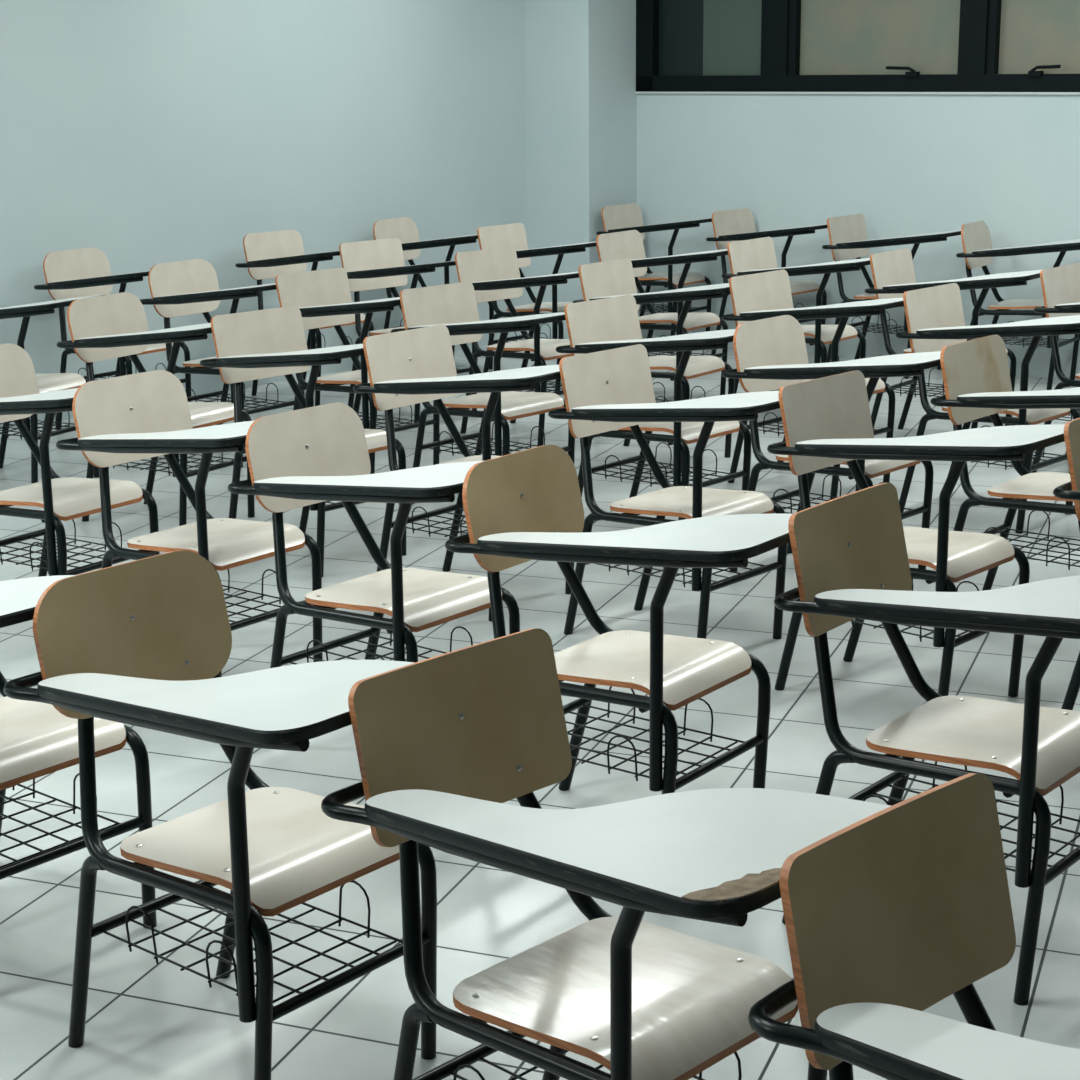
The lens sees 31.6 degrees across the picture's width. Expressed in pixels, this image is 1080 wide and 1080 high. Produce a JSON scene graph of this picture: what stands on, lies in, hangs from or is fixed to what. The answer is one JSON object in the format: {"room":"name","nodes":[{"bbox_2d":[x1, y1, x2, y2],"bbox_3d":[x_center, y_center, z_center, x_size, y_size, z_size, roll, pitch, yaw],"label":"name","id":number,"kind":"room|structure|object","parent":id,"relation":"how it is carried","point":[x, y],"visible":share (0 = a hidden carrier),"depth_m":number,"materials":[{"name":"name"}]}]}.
{"room":"classroom","nodes":[
{"label":"classroom","id":0,"kind":"room"},
{"bbox_2d":[0,0,527,429],"bbox_3d":[-4.402,-1.523,7.016,0.200,3.050,14.772,11,18,39],"label":"wall","id":1,"kind":"structure","parent":0,"point":[145,134],"depth_m":10.18,"materials":[{"name":"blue paint"}]},
{"bbox_2d":[0,337,1079,1079],"bbox_3d":[0.633,0.970,3.317,13.280,0.100,14.772,11,18,39],"label":"floor","id":2,"kind":"structure","parent":0,"point":[146,1019],"depth_m":4.71,"materials":[{"name":"tile"}]},
{"bbox_2d":[0,294,105,483],"bbox_3d":[-2.149,-0.639,7.925,0.825,0.858,0.557,6,16,26],"label":"armchair","id":3,"kind":"object","parent":2,"relation":"on","point":[47,382],"visible":0.44,"depth_m":7.83,"materials":[{"name":"beige laminate"}]},
{"bbox_2d":[0,412,74,439],"bbox_3d":[-2.188,-0.507,8.057,0.470,0.096,0.311,6,16,26],"label":"wire basket","id":4,"kind":"object","parent":3,"relation":"on","point":[69,428],"depth_m":7.99,"materials":[{"name":"black metal"}]},
{"bbox_2d":[0,575,156,928],"bbox_3d":[-1.078,0.405,3.690,0.825,0.858,0.557,11,18,39],"label":"armchair","id":5,"kind":"object","parent":2,"relation":"on","point":[37,740],"visible":0.79,"depth_m":3.73,"materials":[{"name":"beige laminate"}]},
{"bbox_2d":[0,773,119,867],"bbox_3d":[-1.094,0.535,3.829,0.470,0.096,0.311,11,18,39],"label":"wire basket","id":6,"kind":"object","parent":5,"relation":"on","point":[76,844],"depth_m":3.76,"materials":[{"name":"black metal"}]},
{"bbox_2d":[0,343,158,576],"bbox_3d":[-1.482,-0.121,5.820,0.825,0.858,0.557,9,17,33],"label":"armchair","id":7,"kind":"object","parent":2,"relation":"on","point":[67,498],"visible":0.89,"depth_m":5.83,"materials":[{"name":"beige laminate"}]},
{"bbox_2d":[0,519,131,573],"bbox_3d":[-1.508,0.009,5.957,0.470,0.096,0.311,9,17,33],"label":"wire basket","id":8,"kind":"object","parent":7,"relation":"on","point":[31,535],"depth_m":5.97,"materials":[{"name":"black metal"}]},
{"bbox_2d":[34,247,191,428],"bbox_3d":[-1.976,-0.923,9.062,0.825,0.858,0.557,9,17,34],"label":"armchair","id":9,"kind":"object","parent":2,"relation":"on","point":[83,272],"visible":0.57,"depth_m":9.16,"materials":[{"name":"beige laminate"}]},
{"bbox_2d":[78,360,166,379],"bbox_3d":[-2.001,-0.793,9.199,0.470,0.096,0.311,9,17,34],"label":"wire basket","id":10,"kind":"object","parent":9,"relation":"on","point":[117,373],"depth_m":9.38,"materials":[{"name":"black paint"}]},
{"bbox_2d":[56,292,254,525],"bbox_3d":[-1.387,-0.463,7.190,0.825,0.858,0.557,8,16,31],"label":"armchair","id":11,"kind":"object","parent":2,"relation":"on","point":[104,327],"visible":0.74,"depth_m":7.26,"materials":[{"name":"beige laminate"}]},
{"bbox_2d":[113,452,232,475],"bbox_3d":[-1.418,-0.332,7.326,0.470,0.096,0.311,8,16,31],"label":"wire basket","id":12,"kind":"object","parent":11,"relation":"on","point":[213,467],"depth_m":7.25,"materials":[{"name":"black metal"}]},
{"bbox_2d":[56,370,322,677],"bbox_3d":[-0.912,0.016,5.243,0.825,0.858,0.557,10,18,37],"label":"armchair","id":13,"kind":"object","parent":2,"relation":"on","point":[144,415],"visible":0.85,"depth_m":5.32,"materials":[{"name":"beige laminate"}]},
{"bbox_2d":[222,569,281,621],"bbox_3d":[-0.932,0.147,5.381,0.470,0.096,0.311,10,18,37],"label":"wire basket","id":14,"kind":"object","parent":13,"relation":"on","point":[267,615],"depth_m":5.37,"materials":[{"name":"black metal"}]},
{"bbox_2d":[3,550,436,1079],"bbox_3d":[-0.479,0.529,3.166,0.825,0.858,0.557,11,18,39],"label":"armchair","id":15,"kind":"object","parent":2,"relation":"on","point":[143,642],"visible":0.93,"depth_m":3.21,"materials":[{"name":"beige laminate"}]},
{"bbox_2d":[103,880,402,1006],"bbox_3d":[-0.495,0.659,3.305,0.470,0.096,0.311,11,18,39],"label":"wire basket","id":16,"kind":"object","parent":15,"relation":"on","point":[134,912],"depth_m":3.27,"materials":[{"name":"black metal"}]},
{"bbox_2d":[140,259,303,467],"bbox_3d":[-1.355,-0.776,8.446,0.825,0.858,0.557,10,17,35],"label":"armchair","id":17,"kind":"object","parent":2,"relation":"on","point":[187,287],"visible":0.69,"depth_m":8.54,"materials":[{"name":"beige laminate"}]},
{"bbox_2d":[185,382,283,409],"bbox_3d":[-1.377,-0.646,8.584,0.470,0.096,0.311,10,17,35],"label":"wire basket","id":18,"kind":"object","parent":17,"relation":"on","point":[224,393],"depth_m":8.67,"materials":[{"name":"black metal"}]},
{"bbox_2d":[200,306,405,576],"bbox_3d":[-0.778,-0.333,6.639,0.825,0.859,0.557,12,19,41],"label":"armchair","id":19,"kind":"object","parent":2,"relation":"on","point":[266,343],"visible":0.62,"depth_m":6.76,"materials":[{"name":"beige laminate"}]},
{"bbox_2d":[235,230,373,405],"bbox_3d":[-1.174,-1.148,9.931,0.825,0.858,0.557,11,18,39],"label":"armchair","id":20,"kind":"object","parent":2,"relation":"on","point":[268,255],"visible":0.45,"depth_m":10.05,"materials":[{"name":"beige laminate"}]},
{"bbox_2d":[307,333,352,349],"bbox_3d":[-1.189,-1.018,10.070,0.470,0.096,0.311,11,18,39],"label":"wire basket","id":21,"kind":"object","parent":20,"relation":"on","point":[308,339],"depth_m":10.24,"materials":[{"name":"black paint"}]},
{"bbox_2d":[275,267,439,473],"bbox_3d":[-0.726,-0.661,7.956,0.825,0.859,0.557,11,18,39],"label":"armchair","id":22,"kind":"object","parent":2,"relation":"on","point":[323,298],"visible":0.64,"depth_m":8.07,"materials":[{"name":"beige laminate"}]},
{"bbox_2d":[355,405,418,429],"bbox_3d":[-0.742,-0.530,8.095,0.470,0.096,0.311,11,18,39],"label":"wire basket","id":23,"kind":"object","parent":22,"relation":"on","point":[409,425],"depth_m":8.08,"materials":[{"name":"black metal"}]},
{"bbox_2d":[228,403,519,667],"bbox_3d":[-0.350,0.152,4.674,0.825,0.858,0.557,11,18,38],"label":"armchair","id":24,"kind":"object","parent":2,"relation":"on","point":[298,458],"visible":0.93,"depth_m":4.74,"materials":[{"name":"beige laminate"}]},
{"bbox_2d":[288,618,472,664],"bbox_3d":[-0.368,0.283,4.812,0.470,0.096,0.311,11,18,38],"label":"wire basket","id":25,"kind":"object","parent":24,"relation":"on","point":[372,632],"depth_m":4.93,"materials":[{"name":"black metal"}]},
{"bbox_2d":[339,238,476,422],"bbox_3d":[-0.616,-1.008,9.347,0.825,0.859,0.557,12,19,42],"label":"armchair","id":26,"kind":"object","parent":2,"relation":"on","point":[371,264],"visible":0.56,"depth_m":9.49,"materials":[{"name":"beige laminate"}]},
{"bbox_2d":[373,217,493,369],"bbox_3d":[-0.551,-1.358,10.754,0.825,0.858,0.557,8,17,32],"label":"armchair","id":27,"kind":"object","parent":2,"relation":"on","point":[405,229],"visible":0.33,"depth_m":10.84,"materials":[{"name":"beige laminate"}]},
{"bbox_2d":[353,325,573,620],"bbox_3d":[-0.182,-0.205,6.103,0.825,0.859,0.557,10,18,37],"label":"armchair","id":28,"kind":"object","parent":2,"relation":"on","point":[413,366],"visible":0.63,"depth_m":6.22,"materials":[{"name":"beige laminate"}]},
{"bbox_2d":[405,506,467,536],"bbox_3d":[-0.201,-0.075,6.241,0.470,0.096,0.311,10,18,37],"label":"wire basket","id":29,"kind":"object","parent":28,"relation":"on","point":[458,510],"depth_m":6.33,"materials":[{"name":"black metal"}]},
{"bbox_2d":[391,282,574,503],"bbox_3d":[-0.167,-0.519,7.365,0.825,0.859,0.557,12,19,41],"label":"armchair","id":30,"kind":"object","parent":2,"relation":"on","point":[454,305],"visible":0.71,"depth_m":7.45,"materials":[{"name":"beige laminate"}]},
{"bbox_2d":[427,423,544,455],"bbox_3d":[-0.179,-0.389,7.504,0.470,0.096,0.311,12,19,41],"label":"wire basket","id":31,"kind":"object","parent":30,"relation":"on","point":[478,435],"depth_m":7.58,"materials":[{"name":"black metal"}]},
{"bbox_2d":[455,247,579,445],"bbox_3d":[-0.019,-0.882,8.818,0.825,0.859,0.557,12,19,41],"label":"armchair","id":32,"kind":"object","parent":2,"relation":"on","point":[494,274],"visible":0.67,"depth_m":8.90,"materials":[{"name":"beige laminate"}]},
{"bbox_2d":[490,364,562,392],"bbox_3d":[-0.031,-0.752,8.957,0.470,0.096,0.311,12,19,41],"label":"wire basket","id":33,"kind":"object","parent":32,"relation":"on","point":[523,365],"depth_m":8.91,"materials":[{"name":"black paint"}]},
{"bbox_2d":[477,223,596,390],"bbox_3d":[0.053,-1.231,10.217,0.825,0.859,0.557,10,17,36],"label":"armchair","id":34,"kind":"object","parent":2,"relation":"on","point":[513,235],"visible":0.48,"depth_m":10.29,"materials":[{"name":"beige laminate"}]},
{"bbox_2d":[506,323,551,342],"bbox_3d":[0.031,-1.101,10.355,0.470,0.096,0.311,10,17,36],"label":"wire basket","id":35,"kind":"object","parent":34,"relation":"on","point":[520,337],"depth_m":10.52,"materials":[{"name":"black metal"}]},
{"bbox_2d":[321,628,890,1079],"bbox_3d":[0.102,0.658,2.623,0.825,0.859,0.557,13,19,42],"label":"armchair","id":36,"kind":"object","parent":2,"relation":"on","point":[442,742],"visible":0.93,"depth_m":2.63,"materials":[{"name":"brown wood"}]},
{"bbox_2d":[451,1050,741,1079],"bbox_3d":[0.093,0.788,2.763,0.470,0.096,0.311,13,19,42],"label":"wire basket","id":37,"kind":"object","parent":36,"relation":"on","point":[464,1060],"depth_m":2.87,"materials":[{"name":"black metal"}]},
{"bbox_2d":[445,445,791,793],"bbox_3d":[0.214,0.288,4.105,0.825,0.858,0.557,10,17,36],"label":"armchair","id":38,"kind":"object","parent":2,"relation":"on","point":[520,507],"visible":0.89,"depth_m":4.12,"materials":[{"name":"beige laminate"}]},
{"bbox_2d":[566,686,744,780],"bbox_3d":[0.193,0.419,4.242,0.470,0.096,0.311,10,17,36],"label":"wire basket","id":39,"kind":"object","parent":38,"relation":"on","point":[581,704],"depth_m":4.22,"materials":[{"name":"black metal"}]},
{"bbox_2d":[556,295,750,519],"bbox_3d":[0.470,-0.405,6.880,0.825,0.859,0.557,11,18,40],"label":"armchair","id":40,"kind":"object","parent":2,"relation":"on","point":[597,325],"visible":0.63,"depth_m":6.93,"materials":[{"name":"beige laminate"}]},
{"bbox_2d":[592,442,731,486],"bbox_3d":[0.455,-0.275,7.019,0.470,0.096,0.311,11,18,40],"label":"wire basket","id":41,"kind":"object","parent":40,"relation":"on","point":[641,458],"depth_m":7.05,"materials":[{"name":"black metal"}]},
{"bbox_2d":[573,258,734,472],"bbox_3d":[0.559,-0.747,8.249,0.825,0.859,0.557,9,17,35],"label":"armchair","id":42,"kind":"object","parent":2,"relation":"on","point":[613,278],"visible":0.57,"depth_m":8.28,"materials":[{"name":"beige laminate"}]},
{"bbox_2d":[653,382,705,402],"bbox_3d":[0.536,-0.616,8.386,0.470,0.096,0.311,9,17,35],"label":"wire basket","id":43,"kind":"object","parent":42,"relation":"on","point":[664,400],"depth_m":8.48,"materials":[{"name":"black metal"}]},
{"bbox_2d":[596,203,711,352],"bbox_3d":[0.759,-1.590,11.629,0.825,0.858,0.557,10,18,37],"label":"armchair","id":44,"kind":"object","parent":2,"relation":"on","point":[623,217],"visible":0.62,"depth_m":11.66,"materials":[{"name":"beige laminate"}]},
{"bbox_2d":[638,303,697,312],"bbox_3d":[0.739,-1.459,11.768,0.470,0.096,0.311,10,18,37],"label":"wire basket","id":45,"kind":"object","parent":44,"relation":"on","point":[643,309],"depth_m":11.74,"materials":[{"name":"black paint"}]},
{"bbox_2d":[596,230,727,399],"bbox_3d":[0.675,-1.113,9.717,0.825,0.858,0.557,10,17,36],"label":"armchair","id":46,"kind":"object","parent":2,"relation":"on","point":[623,244],"visible":0.59,"depth_m":9.78,"materials":[{"name":"beige laminate"}]},
{"bbox_2d":[650,335,711,355],"bbox_3d":[0.653,-0.982,9.855,0.470,0.096,0.311,10,17,36],"label":"wire basket","id":47,"kind":"object","parent":46,"relation":"on","point":[660,353],"depth_m":9.92,"materials":[{"name":"black metal"}]},
{"bbox_2d":[548,344,786,638],"bbox_3d":[0.436,-0.087,5.603,0.825,0.859,0.557,12,18,40],"label":"armchair","id":48,"kind":"object","parent":2,"relation":"on","point":[611,389],"visible":0.82,"depth_m":5.67,"materials":[{"name":"beige laminate"}]},
{"bbox_2d":[593,562,764,586],"bbox_3d":[0.423,0.043,5.742,0.470,0.096,0.311,12,18,40],"label":"wire basket","id":49,"kind":"object","parent":48,"relation":"on","point":[760,570],"depth_m":5.63,"materials":[{"name":"black metal"}]},
{"bbox_2d":[706,208,827,356],"bbox_3d":[1.383,-1.472,11.132,0.825,0.858,0.557,11,18,40],"label":"armchair","id":50,"kind":"object","parent":2,"relation":"on","point":[733,225],"visible":0.62,"depth_m":11.21,"materials":[{"name":"beige laminate"}]},
{"bbox_2d":[722,237,870,393],"bbox_3d":[1.294,-0.994,9.215,0.825,0.859,0.557,10,18,37],"label":"armchair","id":51,"kind":"object","parent":2,"relation":"on","point":[752,256],"visible":0.53,"depth_m":9.21,"materials":[{"name":"beige laminate"}]},
{"bbox_2d":[721,269,903,498],"bbox_3d":[1.145,-0.615,7.694,0.825,0.859,0.557,12,18,40],"label":"armchair","id":52,"kind":"object","parent":2,"relation":"on","point":[757,296],"visible":0.59,"depth_m":7.78,"materials":[{"name":"beige laminate"}]},
{"bbox_2d":[749,412,876,436],"bbox_3d":[1.133,-0.484,7.833,0.470,0.096,0.311,12,18,40],"label":"wire basket","id":53,"kind":"object","parent":52,"relation":"on","point":[763,423],"depth_m":7.89,"materials":[{"name":"black metal"}]},
{"bbox_2d":[722,315,940,572],"bbox_3d":[1.015,-0.265,6.298,0.825,0.858,0.557,11,18,40],"label":"armchair","id":54,"kind":"object","parent":2,"relation":"on","point":[770,354],"visible":0.64,"depth_m":6.37,"materials":[{"name":"beige laminate"}]},
{"bbox_2d":[773,475,912,513],"bbox_3d":[1.001,-0.135,6.437,0.470,0.096,0.311,11,18,40],"label":"wire basket","id":55,"kind":"object","parent":54,"relation":"on","point":[788,495],"depth_m":6.59,"materials":[{"name":"black metal"}]},
{"bbox_2d":[822,213,960,378],"bbox_3d":[1.986,-1.349,10.612,0.825,0.859,0.557,10,18,37],"label":"armchair","id":56,"kind":"object","parent":2,"relation":"on","point":[848,238],"visible":0.65,"depth_m":10.70,"materials":[{"name":"beige laminate"}]},
{"bbox_2d":[851,311,903,333],"bbox_3d":[1.967,-1.218,10.751,0.470,0.096,0.311,10,18,37],"label":"wire basket","id":57,"kind":"object","parent":56,"relation":"on","point":[865,328],"depth_m":10.84,"materials":[{"name":"black metal"}]},
{"bbox_2d":[748,773,1079,1079],"bbox_3d":[0.628,0.807,2.003,0.557,0.859,0.825,-14,19,-43],"label":"armchair","id":58,"kind":"object","parent":2,"relation":"on","point":[896,912],"visible":1,"depth_m":2.17,"materials":[{"name":"beige laminate"}]},
{"bbox_2d":[767,370,1064,696],"bbox_3d":[1.017,0.043,5.058,0.825,0.859,0.557,12,19,41],"label":"armchair","id":59,"kind":"object","parent":2,"relation":"on","point":[827,421],"visible":0.77,"depth_m":5.05,"materials":[{"name":"beige laminate"}]},
{"bbox_2d":[850,578,978,641],"bbox_3d":[1.004,0.173,5.198,0.470,0.096,0.311,12,19,41],"label":"wire basket","id":60,"kind":"object","parent":59,"relation":"on","point":[971,635],"depth_m":5.04,"materials":[{"name":"black metal"}]},
{"bbox_2d":[774,482,1079,1005],"bbox_3d":[0.862,0.400,3.628,0.825,0.859,0.557,11,18,38],"label":"armchair","id":61,"kind":"object","parent":2,"relation":"on","point":[850,556],"visible":0.92,"depth_m":3.63,"materials":[{"name":"beige laminate"}]},
{"bbox_2d":[863,761,1079,871],"bbox_3d":[0.845,0.530,3.767,0.470,0.096,0.311,11,18,38],"label":"wire basket","id":62,"kind":"object","parent":61,"relation":"on","point":[898,778],"depth_m":3.80,"materials":[{"name":"black metal"}]},
{"bbox_2d":[865,248,1044,428],"bbox_3d":[1.877,-0.842,8.580,0.825,0.859,0.557,9,17,35],"label":"armchair","id":63,"kind":"object","parent":2,"relation":"on","point":[893,274],"visible":0.62,"depth_m":8.66,"materials":[{"name":"beige laminate"}]},
{"bbox_2d":[893,367,944,397],"bbox_3d":[1.854,-0.711,8.717,0.470,0.096,0.311,9,17,35],"label":"wire basket","id":64,"kind":"object","parent":63,"relation":"on","point":[913,382],"depth_m":8.82,"materials":[{"name":"black metal"}]},
{"bbox_2d":[896,283,1079,533],"bbox_3d":[1.749,-0.485,7.151,0.825,0.859,0.557,12,18,40],"label":"armchair","id":65,"kind":"object","parent":2,"relation":"on","point":[934,315],"visible":0.64,"depth_m":7.17,"materials":[{"name":"beige laminate"}]},
{"bbox_2d":[971,425,1061,469],"bbox_3d":[1.736,-0.355,7.291,0.470,0.096,0.311,11,18,40],"label":"wire basket","id":66,"kind":"object","parent":65,"relation":"on","point":[1053,460],"depth_m":7.16,"materials":[{"name":"black metal"}]},
{"bbox_2d":[930,335,1079,590],"bbox_3d":[1.595,-0.135,5.750,0.825,0.858,0.557,11,18,39],"label":"armchair","id":67,"kind":"object","parent":2,"relation":"on","point":[975,372],"visible":0.96,"depth_m":5.85,"materials":[{"name":"beige laminate"}]},
{"bbox_2d":[984,511,1079,569],"bbox_3d":[1.579,-0.005,5.889,0.470,0.096,0.311,11,18,39],"label":"wire basket","id":68,"kind":"object","parent":67,"relation":"on","point":[1004,529],"depth_m":5.98,"materials":[{"name":"black metal"}]},
{"bbox_2d":[956,220,1079,389],"bbox_3d":[2.624,-1.234,10.128,0.825,0.858,0.557,8,16,32],"label":"armchair","id":69,"kind":"object","parent":2,"relation":"on","point":[978,250],"visible":0.75,"depth_m":10.14,"materials":[{"name":"beige laminate"}]},
{"bbox_2d":[1002,321,1068,348],"bbox_3d":[2.595,-1.103,10.264,0.470,0.096,0.311,8,16,32],"label":"wire basket","id":70,"kind":"object","parent":69,"relation":"on","point":[1060,344],"depth_m":10.20,"materials":[{"name":"black metal"}]},
{"bbox_2d":[1031,263,1079,472],"bbox_3d":[2.452,-0.667,7.851,0.825,0.859,0.557,10,18,37],"label":"armchair","id":71,"kind":"object","parent":2,"relation":"on","point":[1060,285],"visible":0.74,"depth_m":7.96,"materials":[{"name":"beige laminate"}]},
{"bbox_2d":[1055,410,1079,420],"bbox_3d":[2.433,-0.536,7.990,0.470,0.096,0.311,10,18,37],"label":"wire basket","id":72,"kind":"object","parent":71,"relation":"on","point":[1077,410],"depth_m":8.03,"materials":[{"name":"black paint"}]},
{"bbox_2d":[1053,418,1079,709],"bbox_3d":[1.637,0.169,4.525,0.825,0.859,0.557,11,18,38],"label":"armchair","id":73,"kind":"object","parent":2,"relation":"on","point":[1070,490],"visible":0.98,"depth_m":4.58,"materials":[{"name":"beige laminate"}]},
{"bbox_2d":[524,0,636,338],"bbox_3d":[0.336,-2.805,11.978,0.505,3.050,0.732,11,18,39],"label":"pillar","id":74,"kind":"structure","parent":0,"point":[581,98],"depth_m":11.76,"materials":[{"name":"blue paint"}]},
{"bbox_2d":[636,94,1079,379],"bbox_3d":[5.433,-1.901,8.140,12.375,3.050,0.250,11,18,39],"label":"wall","id":75,"kind":"structure","parent":0,"point":[911,164],"depth_m":10.99,"materials":[{"name":"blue paint"}]},
{"bbox_2d":[635,0,1079,94],"bbox_3d":[4.669,-2.605,8.476,10.575,1.232,0.141,11,18,39],"label":"window","id":76,"kind":"structure","parent":75,"relation":"in","point":[683,46],"depth_m":10.90,"materials":[{"name":"black metal"}]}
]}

